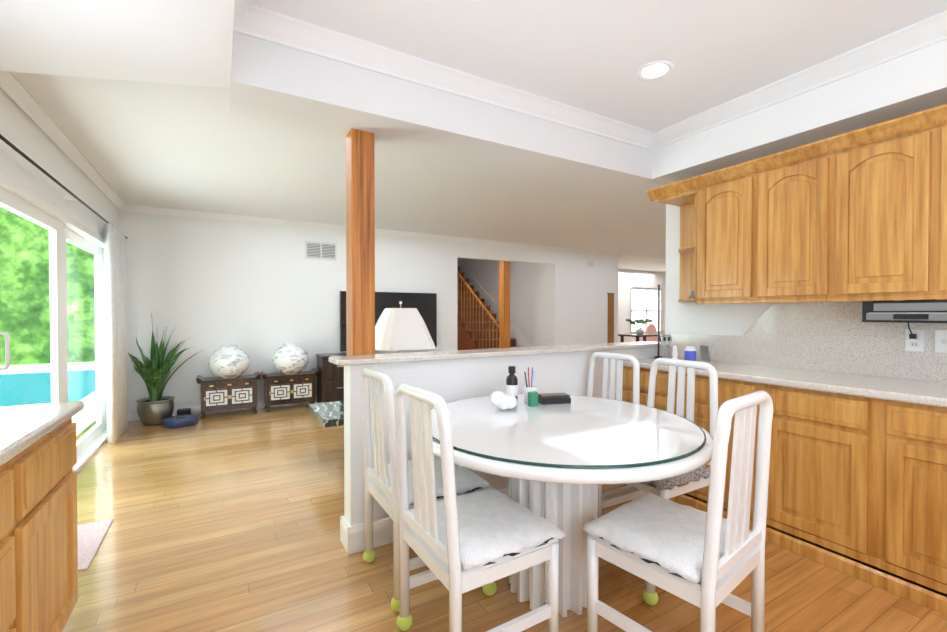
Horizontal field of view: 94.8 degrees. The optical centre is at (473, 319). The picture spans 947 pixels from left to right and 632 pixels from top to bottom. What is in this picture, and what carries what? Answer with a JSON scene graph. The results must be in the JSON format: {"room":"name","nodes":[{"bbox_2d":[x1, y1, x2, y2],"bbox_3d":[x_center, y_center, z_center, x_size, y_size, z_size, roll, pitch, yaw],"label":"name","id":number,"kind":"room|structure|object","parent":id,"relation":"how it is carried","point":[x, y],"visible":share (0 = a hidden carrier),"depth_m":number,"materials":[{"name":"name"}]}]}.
{"room":"eat-in kitchen","nodes":[
{"label":"eat-in kitchen","id":0,"kind":"room"},
{"bbox_2d":[0,88,119,230],"bbox_3d":[-2.021,-0.146,1.307,0.120,2.850,9.190,0,1,-30],"label":"wall","id":1,"kind":"structure","parent":0,"point":[22,131],"depth_m":3.01,"materials":[{"name":"white paint"}]},
{"bbox_2d":[0,158,106,472],"bbox_3d":[-3.243,0.186,3.453,0.174,2.130,3.120,0,1,-30],"label":"door","id":2,"kind":"structure","parent":1,"relation":"in","point":[27,198],"depth_m":3.28,"materials":[{"name":"white glass"}]},
{"bbox_2d":[0,134,127,238],"bbox_3d":[-3.102,-0.938,3.364,0.084,0.040,4.110,0,1,-30],"label":"curtain rod","id":3,"kind":"object","parent":1,"relation":"attached to","point":[72,197],"visible":0.81,"depth_m":2.92,"materials":[{"name":"black plastic"}]},
{"bbox_2d":[104,223,127,444],"bbox_3d":[-3.716,0.142,4.530,0.082,2.150,0.727,0,1,-30],"label":"curtain","id":4,"kind":"object","parent":3,"relation":"hanging from","point":[116,358],"visible":1,"depth_m":4.37,"materials":[{"name":"white fabric"}]},
{"bbox_2d":[0,71,127,211],"bbox_3d":[-3.225,-1.306,3.547,0.060,0.088,3.700,0,1,-30],"label":"crown molding","id":5,"kind":"structure","parent":1,"relation":"attached to","point":[9,84],"depth_m":3.00,"materials":[{"name":"white paint"}]},
{"bbox_2d":[11,72,665,271],"bbox_3d":[1.891,-1.548,9.017,14.640,0.250,9.000,0,1,-30],"label":"ceiling","id":6,"kind":"structure","parent":0,"point":[183,147],"depth_m":4.24,"materials":[{"name":"white paint"}]},
{"bbox_2d":[120,211,617,411],"bbox_3d":[-0.618,-0.226,7.361,8.620,2.850,0.120,0,1,-30],"label":"wall","id":7,"kind":"structure","parent":0,"point":[259,294],"depth_m":6.00,"materials":[{"name":"white paint"}]},
{"bbox_2d":[128,395,316,420],"bbox_3d":[-2.241,1.157,6.360,4.550,0.110,0.016,0,1,-30],"label":"baseboard","id":8,"kind":"structure","parent":7,"relation":"attached to","point":[132,416],"depth_m":5.65,"materials":[{"name":"white"}]},
{"bbox_2d":[305,241,336,260],"bbox_3d":[-2.218,-0.998,6.342,0.440,0.260,0.016,0,1,-30],"label":"air vent","id":9,"kind":"object","parent":7,"relation":"in","point":[316,250],"visible":1,"depth_m":6.34,"materials":[{"name":"white metal"}]},
{"bbox_2d":[128,204,620,256],"bbox_3d":[-0.512,-1.356,7.303,8.520,0.088,0.060,0,1,-30],"label":"crown molding","id":10,"kind":"structure","parent":7,"relation":"attached to","point":[132,208],"depth_m":6.33,"materials":[{"name":"white"}]},
{"bbox_2d":[340,291,436,350],"bbox_3d":[-1.303,0.021,6.851,1.560,0.890,0.074,0,1,-30],"label":"tv","id":11,"kind":"object","parent":7,"relation":"attached to","point":[425,304],"visible":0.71,"depth_m":6.92,"materials":[{"name":"black plastic"}]},
{"bbox_2d":[587,261,593,266],"bbox_3d":[2.427,-1.143,9.025,0.170,0.100,0.028,0,1,-30],"label":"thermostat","id":12,"kind":"object","parent":7,"relation":"attached to","point":[590,264],"visible":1,"depth_m":9.01,"materials":[{"name":"white plastic"}]},
{"bbox_2d":[607,293,614,342],"bbox_3d":[2.947,0.029,9.350,0.240,1.188,0.016,0,1,-30],"label":"post","id":13,"kind":"object","parent":7,"relation":"attached to","point":[610,317],"visible":0.85,"depth_m":9.34,"materials":[{"name":"brown wood"}]},
{"bbox_2d":[0,0,946,182],"bbox_3d":[0.858,-1.319,0.781,4.350,0.430,5.180,0,1,-30],"label":"ceiling","id":14,"kind":"structure","parent":0,"point":[186,42],"depth_m":1.98,"materials":[{"name":"white paint"}]},
{"bbox_2d":[229,32,670,196],"bbox_3d":[0.231,-1.349,3.058,3.390,0.430,0.390,0,1,-30],"label":"beam","id":15,"kind":"structure","parent":14,"relation":"attached to","point":[274,82],"depth_m":2.58,"materials":[{"name":"white paint"}]},
{"bbox_2d":[233,0,259,37],"bbox_3d":[-0.079,-1.377,0.295,0.085,0.100,4.080,0,1,-30],"label":"crown molding","id":16,"kind":"structure","parent":15,"relation":"attached to","point":[251,20],"depth_m":2.03,"materials":[{"name":"white paint"}]},
{"bbox_2d":[256,7,655,148],"bbox_3d":[0.168,-1.410,2.747,2.790,0.100,0.085,0,1,-30],"label":"crown molding","id":17,"kind":"structure","parent":15,"relation":"attached to","point":[277,28],"depth_m":2.51,"materials":[{"name":"white"}]},
{"bbox_2d":[457,258,550,346],"bbox_3d":[0.432,-1.496,10.698,0.120,5.300,4.630,0,1,-30],"label":"wall","id":18,"kind":"structure","parent":0,"point":[530,301],"depth_m":9.45,"materials":[{"name":"white paint"}]},
{"bbox_2d":[457,259,532,346],"bbox_3d":[0.417,-0.382,10.591,0.012,3.075,4.275,0,1,-30],"label":"trim","id":19,"kind":"structure","parent":18,"relation":"attached to","point":[519,337],"depth_m":10.55,"materials":[{"name":"white"}]},
{"bbox_2d":[62,403,946,631],"bbox_3d":[3.015,1.256,6.816,14.700,0.100,14.000,0,1,-30],"label":"floor","id":20,"kind":"structure","parent":0,"point":[228,521],"depth_m":2.23,"materials":[{"name":"brown wood"}]},
{"bbox_2d":[0,448,31,631],"bbox_3d":[-1.403,0.838,0.904,0.519,0.894,0.546,0,1,-30],"label":"base cabinet","id":21,"kind":"object","parent":20,"relation":"on","point":[15,523],"depth_m":1.28,"materials":[{"name":"brown wood"}]},
{"bbox_2d":[28,417,77,631],"bbox_3d":[-1.696,0.831,1.409,0.519,0.894,0.622,0,1,-30],"label":"base cabinet","id":22,"kind":"object","parent":20,"relation":"on","point":[38,545],"depth_m":1.55,"materials":[{"name":"brown wood"}]},
{"bbox_2d":[0,401,83,465],"bbox_3d":[-0.701,0.387,-0.305,0.529,0.040,4.625,0,1,-30],"label":"countertop","id":23,"kind":"structure","parent":22,"relation":"on","point":[23,427],"depth_m":1.47,"materials":[{"name":"stone"}]},
{"bbox_2d":[77,519,112,571],"bbox_3d":[-2.285,1.260,2.369,0.410,0.010,0.620,0,1,-30],"label":"door mat","id":24,"kind":"object","parent":20,"relation":"on","point":[91,535],"visible":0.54,"depth_m":2.48,"materials":[{"name":"beige fabric"}]},
{"bbox_2d":[127,313,202,424],"bbox_3d":[-3.464,0.580,4.963,0.700,1.302,1.113,0,1,-30],"label":"potted plant","id":25,"kind":"object","parent":20,"relation":"on","point":[156,407],"visible":0.92,"depth_m":5.09,"materials":[{"name":"green plant"}]},
{"bbox_2d":[163,414,197,427],"bbox_3d":[-3.411,1.181,5.079,0.344,0.097,0.344,0,1,-30],"label":"robot vacuum","id":26,"kind":"object","parent":20,"relation":"on","point":[179,421],"visible":1,"depth_m":4.98,"materials":[{"name":"blue plastic"}]},
{"bbox_2d":[177,408,190,414],"bbox_3d":[-3.568,1.166,5.369,0.140,0.120,0.100,0,1,-30],"label":"dock","id":27,"kind":"object","parent":20,"relation":"on","point":[183,411],"visible":0.52,"depth_m":5.33,"materials":[{"name":"black plastic"}]},
{"bbox_2d":[196,371,260,418],"bbox_3d":[-3.154,0.971,5.630,0.719,0.517,0.330,0,1,-30],"label":"chest","id":28,"kind":"object","parent":20,"relation":"on","point":[219,393],"visible":1,"depth_m":5.50,"materials":[{"name":"brown wood"}]},
{"bbox_2d":[208,345,249,378],"bbox_3d":[-3.121,0.543,5.568,0.464,0.415,0.464,0,1,-30],"label":"vase","id":29,"kind":"object","parent":28,"relation":"on","point":[228,361],"visible":1,"depth_m":5.42,"materials":[{"name":"white ceramic"}]},
{"bbox_2d":[260,368,319,411],"bbox_3d":[-2.522,0.966,5.996,0.719,0.517,0.330,0,1,-30],"label":"chest","id":30,"kind":"object","parent":20,"relation":"on","point":[282,388],"visible":0.98,"depth_m":5.87,"materials":[{"name":"brown wood"}]},
{"bbox_2d":[272,343,308,374],"bbox_3d":[-2.490,0.538,5.934,0.464,0.415,0.464,0,1,-30],"label":"vase","id":31,"kind":"object","parent":30,"relation":"on","point":[290,358],"visible":1,"depth_m":5.78,"materials":[{"name":"white ceramic"}]},
{"bbox_2d":[308,401,343,427],"bbox_3d":[-0.796,1.018,4.095,1.320,0.450,0.720,0,1,-30],"label":"marble coffee table","id":32,"kind":"object","parent":20,"relation":"on","point":[328,414],"visible":0.1,"depth_m":3.73,"materials":[{"name":"stone"}]},
{"bbox_2d":[316,353,346,402],"bbox_3d":[-1.962,0.859,6.244,0.484,0.710,0.451,0,1,-30],"label":"cabinet","id":33,"kind":"object","parent":20,"relation":"on","point":[330,382],"visible":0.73,"depth_m":6.03,"materials":[{"name":"brown wood"}]},
{"bbox_2d":[360,368,490,611],"bbox_3d":[-0.254,0.755,2.187,0.524,1.026,0.498,0,1,-30],"label":"chair","id":34,"kind":"object","parent":20,"relation":"on","point":[381,483],"visible":0.42,"depth_m":2.06,"materials":[{"name":"white wood"}]},
{"bbox_2d":[394,383,565,631],"bbox_3d":[0.009,0.761,1.711,0.524,1.026,0.498,0,1,-32],"label":"chair","id":35,"kind":"object","parent":20,"relation":"on","point":[486,539],"visible":0.98,"depth_m":1.58,"materials":[{"name":"white wood"}]},
{"bbox_2d":[457,266,515,349],"bbox_3d":[-0.076,-0.763,10.418,1.010,3.843,4.111,0,1,-30],"label":"stairs","id":36,"kind":"structure","parent":20,"relation":"on","point":[477,325],"depth_m":9.71,"materials":[{"name":"brown wood"}]},
{"bbox_2d":[499,261,509,347],"bbox_3d":[0.594,-0.044,8.314,0.150,2.460,0.150,0,1,-30],"label":"post","id":37,"kind":"object","parent":20,"relation":"on","point":[504,304],"visible":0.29,"depth_m":8.25,"materials":[{"name":"brown wood"}]},
{"bbox_2d":[433,425,712,616],"bbox_3d":[0.377,0.875,2.069,1.320,0.789,1.360,0,1,-30],"label":"table","id":38,"kind":"object","parent":20,"relation":"on","point":[565,501],"visible":0.25,"depth_m":1.87,"materials":[{"name":"white wood"}]},
{"bbox_2d":[431,394,705,468],"bbox_3d":[0.377,0.475,2.063,1.252,0.010,1.292,0,1,-30],"label":"glass tabletop","id":39,"kind":"object","parent":38,"relation":"on","point":[582,432],"visible":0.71,"depth_m":1.81,"materials":[{"name":"clear glass"}]},
{"bbox_2d":[490,391,516,409],"bbox_3d":[0.140,0.419,2.256,0.162,0.091,0.156,0,1,-30],"label":"bag","id":40,"kind":"object","parent":39,"relation":"on","point":[501,400],"visible":1,"depth_m":2.21,"materials":[{"name":"white plastic"}]},
{"bbox_2d":[506,366,517,402],"bbox_3d":[0.212,0.362,2.406,0.064,0.206,0.063,0,1,-30],"label":"bottle","id":41,"kind":"object","parent":39,"relation":"on","point":[511,384],"visible":0.77,"depth_m":2.38,"materials":[{"name":"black plastic"}]},
{"bbox_2d":[524,367,536,403],"bbox_3d":[0.318,0.364,2.432,0.076,0.200,0.076,0,1,-30],"label":"cup","id":42,"kind":"object","parent":39,"relation":"on","point":[529,388],"visible":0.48,"depth_m":2.41,"materials":[{"name":"white"}]},
{"bbox_2d":[528,391,537,406],"bbox_3d":[0.319,0.428,2.341,0.050,0.075,0.030,0,1,-30],"label":"box","id":43,"kind":"object","parent":39,"relation":"on","point":[533,399],"visible":1,"depth_m":2.33,"materials":[{"name":"green"}]},
{"bbox_2d":[538,393,570,404],"bbox_3d":[0.448,0.441,2.428,0.170,0.047,0.080,0,1,-12],"label":"books","id":44,"kind":"object","parent":39,"relation":"on","point":[553,398],"visible":0.92,"depth_m":2.39,"materials":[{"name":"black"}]},
{"bbox_2d":[587,352,639,499],"bbox_3d":[0.750,0.746,2.867,0.524,1.026,0.498,0,1,-30],"label":"chair","id":45,"kind":"object","parent":20,"relation":"on","point":[619,358],"visible":0.25,"depth_m":2.94,"materials":[{"name":"white wood"}]},
{"bbox_2d":[618,333,664,341],"bbox_3d":[4.486,0.772,11.650,1.100,0.740,0.700,0,1,-30],"label":"table","id":46,"kind":"object","parent":20,"relation":"on","point":[644,335],"visible":0.31,"depth_m":11.56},
{"bbox_2d":[626,319,652,334],"bbox_3d":[4.463,0.190,11.665,0.612,0.424,0.550,0,1,-30],"label":"plant","id":47,"kind":"object","parent":46,"relation":"on","point":[639,331],"visible":1,"depth_m":11.56,"materials":[{"name":"green plant"}]},
{"bbox_2d":[622,366,673,501],"bbox_3d":[1.532,0.805,3.344,0.629,0.894,0.501,0,1,-30],"label":"base cabinet","id":48,"kind":"object","parent":20,"relation":"on","point":[661,391],"depth_m":3.19,"materials":[{"name":"brown wood"}]},
{"bbox_2d":[623,356,946,407],"bbox_3d":[2.552,0.362,1.563,0.644,0.040,4.595,0,1,-30],"label":"countertop","id":49,"kind":"structure","parent":48,"relation":"on","point":[929,393],"depth_m":2.36,"materials":[{"name":"stone"}]},
{"bbox_2d":[654,285,662,358],"bbox_3d":[1.500,0.016,3.529,0.070,0.600,0.067,0,1,-30],"label":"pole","id":50,"kind":"object","parent":49,"relation":"on","point":[658,355],"visible":0.94,"depth_m":3.52,"materials":[{"name":"metal"}]},
{"bbox_2d":[660,335,671,357],"bbox_3d":[1.456,0.219,3.309,0.120,0.200,0.040,0,1,-30],"label":"wine rack","id":51,"kind":"object","parent":49,"relation":"on","point":[664,338],"visible":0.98,"depth_m":3.30,"materials":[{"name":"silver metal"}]},
{"bbox_2d":[672,345,677,358],"bbox_3d":[1.457,0.254,3.149,0.060,0.135,0.060,0,1,-30],"label":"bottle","id":52,"kind":"object","parent":49,"relation":"on","point":[675,353],"visible":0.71,"depth_m":3.14,"materials":[{"name":"white plastic"}]},
{"bbox_2d":[684,346,695,360],"bbox_3d":[1.597,0.260,3.207,0.080,0.120,0.080,0,1,-30],"label":"jar","id":53,"kind":"object","parent":49,"relation":"on","point":[689,353],"visible":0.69,"depth_m":3.18,"materials":[{"name":"blue plastic"}]},
{"bbox_2d":[700,345,710,361],"bbox_3d":[1.748,0.260,3.303,0.056,0.120,0.090,0,1,-10],"label":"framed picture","id":54,"kind":"object","parent":49,"relation":"on","point":[705,353],"visible":0.98,"depth_m":3.29,"materials":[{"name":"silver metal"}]},
{"bbox_2d":[645,324,657,341],"bbox_3d":[5.312,0.629,12.618,0.600,1.000,0.450,0,1,-30],"label":"chair","id":55,"kind":"object","parent":20,"relation":"on","point":[651,329],"visible":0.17,"depth_m":12.76,"materials":[{"name":"pink"}]},
{"bbox_2d":[599,358,717,516],"bbox_3d":[1.012,0.751,2.435,0.524,1.026,0.498,0,1,-30],"label":"chair","id":56,"kind":"object","parent":20,"relation":"on","point":[668,488],"visible":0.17,"depth_m":2.48,"materials":[{"name":"white wood"}]},
{"bbox_2d":[583,390,772,631],"bbox_3d":[0.755,0.762,1.640,0.498,1.026,0.524,-1,1,-39],"label":"chair","id":57,"kind":"object","parent":20,"relation":"on","point":[709,561],"visible":1,"depth_m":1.50,"materials":[{"name":"white wood"}]},
{"bbox_2d":[674,373,753,530],"bbox_3d":[1.788,0.811,2.902,0.629,0.894,0.521,0,1,-30],"label":"base cabinet","id":58,"kind":"object","parent":20,"relation":"on","point":[728,389],"depth_m":2.79,"materials":[{"name":"brown wood"}]},
{"bbox_2d":[754,383,869,583],"bbox_3d":[2.049,0.817,2.451,0.629,0.894,0.522,0,1,-30],"label":"base cabinet","id":59,"kind":"object","parent":20,"relation":"on","point":[857,487],"depth_m":2.26,"materials":[{"name":"brown wood"}]},
{"bbox_2d":[870,398,946,615],"bbox_3d":[2.311,0.823,1.999,0.629,0.894,0.521,0,1,-30],"label":"base cabinet","id":60,"kind":"object","parent":20,"relation":"on","point":[908,441],"depth_m":1.97,"materials":[{"name":"brown wood"}]},
{"bbox_3d":[-0.523,0.960,3.144,0.500,0.590,0.500,0,1,-30],"label":"side table","id":61,"kind":"object","parent":20,"relation":"on","visible":0},
{"bbox_2d":[375,301,435,352],"bbox_3d":[-0.523,0.267,3.134,0.410,0.797,0.410,0,1,-30],"label":"table lamp","id":62,"kind":"object","parent":61,"relation":"on","point":[400,329],"visible":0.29,"depth_m":3.00,"materials":[{"name":"white fabric"}]},
{"bbox_2d":[344,204,668,525],"bbox_3d":[4.872,-0.203,5.642,12.885,2.850,0.140,0,1,-30],"label":"wall","id":63,"kind":"structure","parent":0,"point":[450,380],"depth_m":2.69,"materials":[{"name":"white paint"}]},
{"bbox_2d":[340,516,348,542],"bbox_3d":[0.423,1.185,3.174,2.735,0.140,0.020,0,1,-30],"label":"baseboard","id":64,"kind":"structure","parent":63,"relation":"attached to","point":[343,521],"depth_m":2.45,"materials":[{"name":"white wood"}]},
{"bbox_2d":[345,484,602,554],"bbox_3d":[0.235,1.189,2.881,2.115,0.140,0.020,0,1,-30],"label":"baseboard","id":65,"kind":"structure","parent":63,"relation":"attached to","point":[352,538],"depth_m":2.39,"materials":[{"name":"white"}]},
{"bbox_2d":[329,341,670,365],"bbox_3d":[0.427,0.221,3.095,2.785,0.030,0.260,0,1,-30],"label":"countertop","id":66,"kind":"structure","parent":63,"relation":"on","point":[398,357],"depth_m":2.77,"materials":[{"name":"stone"}]},
{"bbox_2d":[346,129,374,355],"bbox_3d":[-0.694,0.066,2.680,0.140,2.390,0.140,0,1,-30],"label":"post","id":67,"kind":"object","parent":66,"relation":"on","point":[360,246],"visible":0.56,"depth_m":2.61,"materials":[{"name":"brown wood"}]},
{"bbox_2d":[648,10,946,150],"bbox_3d":[2.435,-1.397,1.752,0.085,0.100,4.080,0,1,-30],"label":"crown molding","id":68,"kind":"structure","parent":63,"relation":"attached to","point":[931,30],"depth_m":2.51,"materials":[{"name":"white paint"}]},
{"bbox_2d":[252,0,946,131],"bbox_3d":[1.179,-1.487,1.022,3.030,0.100,4.120,0,1,-30],"label":"ceiling","id":69,"kind":"structure","parent":0,"point":[593,56],"depth_m":2.25,"materials":[{"name":"white paint"}]},
{"bbox_2d":[636,60,673,80],"bbox_3d":[1.062,-1.452,2.550,0.203,0.010,0.203,0,1,15],"label":"recessed light","id":70,"kind":"object","parent":69,"relation":"in","point":[654,70],"visible":1,"depth_m":2.52,"materials":[{"name":"white"}]},
{"bbox_2d":[618,269,663,342],"bbox_3d":[4.523,-0.300,12.940,5.870,2.850,0.120,0,1,-30],"label":"wall","id":71,"kind":"structure","parent":0,"point":[628,279],"depth_m":12.93,"materials":[{"name":"white paint"}]},
{"bbox_2d":[630,287,661,333],"bbox_3d":[5.279,-0.266,13.361,1.460,1.390,0.090,0,1,-30],"label":"window","id":72,"kind":"structure","parent":71,"relation":"in","point":[644,304],"depth_m":13.33,"materials":[{"name":"white"}]},
{"bbox_2d":[666,124,946,341],"bbox_3d":[2.907,-0.151,1.718,0.120,2.850,4.960,0,1,-30],"label":"wall","id":73,"kind":"structure","parent":0,"point":[738,319],"depth_m":3.53,"materials":[{"name":"white paint"}]},
{"bbox_2d":[686,161,773,303],"bbox_3d":[1.844,-0.580,3.092,0.324,0.890,0.453,0,1,-30],"label":"upper cabinet","id":74,"kind":"object","parent":73,"relation":"attached to","point":[717,216],"depth_m":3.02,"materials":[{"name":"brown wood"}]},
{"bbox_2d":[689,290,693,298],"bbox_3d":[1.690,-0.192,3.348,0.110,0.065,0.100,0,1,-30],"label":"trinkets","id":75,"kind":"object","parent":74,"relation":"in","point":[691,294],"visible":0.42,"depth_m":3.36,"materials":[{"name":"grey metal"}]},
{"bbox_2d":[750,138,829,302],"bbox_3d":[2.061,-0.575,2.719,0.324,0.890,0.410,0,1,-30],"label":"upper cabinet","id":76,"kind":"object","parent":73,"relation":"attached to","point":[788,203],"depth_m":2.64,"materials":[{"name":"brown wood"}]},
{"bbox_2d":[669,299,946,382],"bbox_3d":[2.822,0.115,1.716,0.024,0.451,4.595,0,1,-30],"label":"backsplash","id":77,"kind":"structure","parent":73,"relation":"attached to","point":[840,336],"depth_m":2.73,"materials":[{"name":"stone"}]},
{"bbox_2d":[905,329,924,351],"bbox_3d":[2.416,0.115,2.385,0.008,0.120,0.074,0,1,-30],"label":"electrical outlet","id":78,"kind":"object","parent":77,"relation":"attached to","point":[917,344],"visible":1,"depth_m":2.38,"materials":[{"name":"white plastic"}]},
{"bbox_2d":[935,330,946,352],"bbox_3d":[2.473,0.117,2.285,0.009,0.120,0.074,0,1,-30],"label":"electrical outlet","id":79,"kind":"object","parent":77,"relation":"attached to","point":[940,341],"visible":1,"depth_m":2.29,"materials":[{"name":"white plastic"}]},
{"bbox_2d":[826,109,941,299],"bbox_3d":[2.266,-0.570,2.364,0.324,0.890,0.410,0,1,-30],"label":"upper cabinet","id":80,"kind":"object","parent":73,"relation":"attached to","point":[868,222],"depth_m":2.28,"materials":[{"name":"brown wood"}]},
{"bbox_2d":[926,104,946,298],"bbox_3d":[2.472,-0.565,2.009,0.324,0.890,0.410,0,1,-30],"label":"upper cabinet","id":81,"kind":"object","parent":73,"relation":"attached to","point":[938,115],"depth_m":2.11,"materials":[{"name":"brown wood"}]},
{"bbox_2d":[862,300,946,322],"bbox_3d":[2.315,-0.052,2.261,0.261,0.137,0.390,0,1,-30],"label":"radio","id":82,"kind":"object","parent":81,"relation":"attached to","point":[916,311],"visible":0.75,"depth_m":2.21,"materials":[{"name":"silver plastic"}]},
{"bbox_2d":[908,323,916,338],"bbox_3d":[2.398,0.061,2.382,0.029,0.093,0.031,0,1,-30],"label":"cord","id":83,"kind":"object","parent":82,"relation":"hanging from","point":[912,336],"visible":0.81,"depth_m":2.38,"materials":[{"name":"black plastic"}]},
{"label":"outside","id":84,"kind":"structure","parent":0,"visible":0},
{"bbox_2d":[0,362,95,435],"bbox_3d":[-6.823,1.355,1.665,7.810,0.080,21.750,0,1,-30],"label":"deck","id":85,"kind":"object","parent":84,"point":[83,415],"depth_m":9.88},
{"bbox_2d":[0,370,95,406],"bbox_3d":[-8.091,1.251,5.986,4.250,0.008,8.300,0,1,-30],"label":"pool","id":86,"kind":"object","parent":85,"relation":"in","point":[31,391],"depth_m":7.81,"materials":[{"name":"liquid"}]},
{"bbox_2d":[0,206,95,365],"bbox_3d":[-7.056,-2.723,1.504,7.600,10.000,22.000,0,1,-30],"label":"trees","id":87,"kind":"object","parent":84,"point":[40,238],"depth_m":11.51,"materials":[{"name":"green plant"}]}
]}

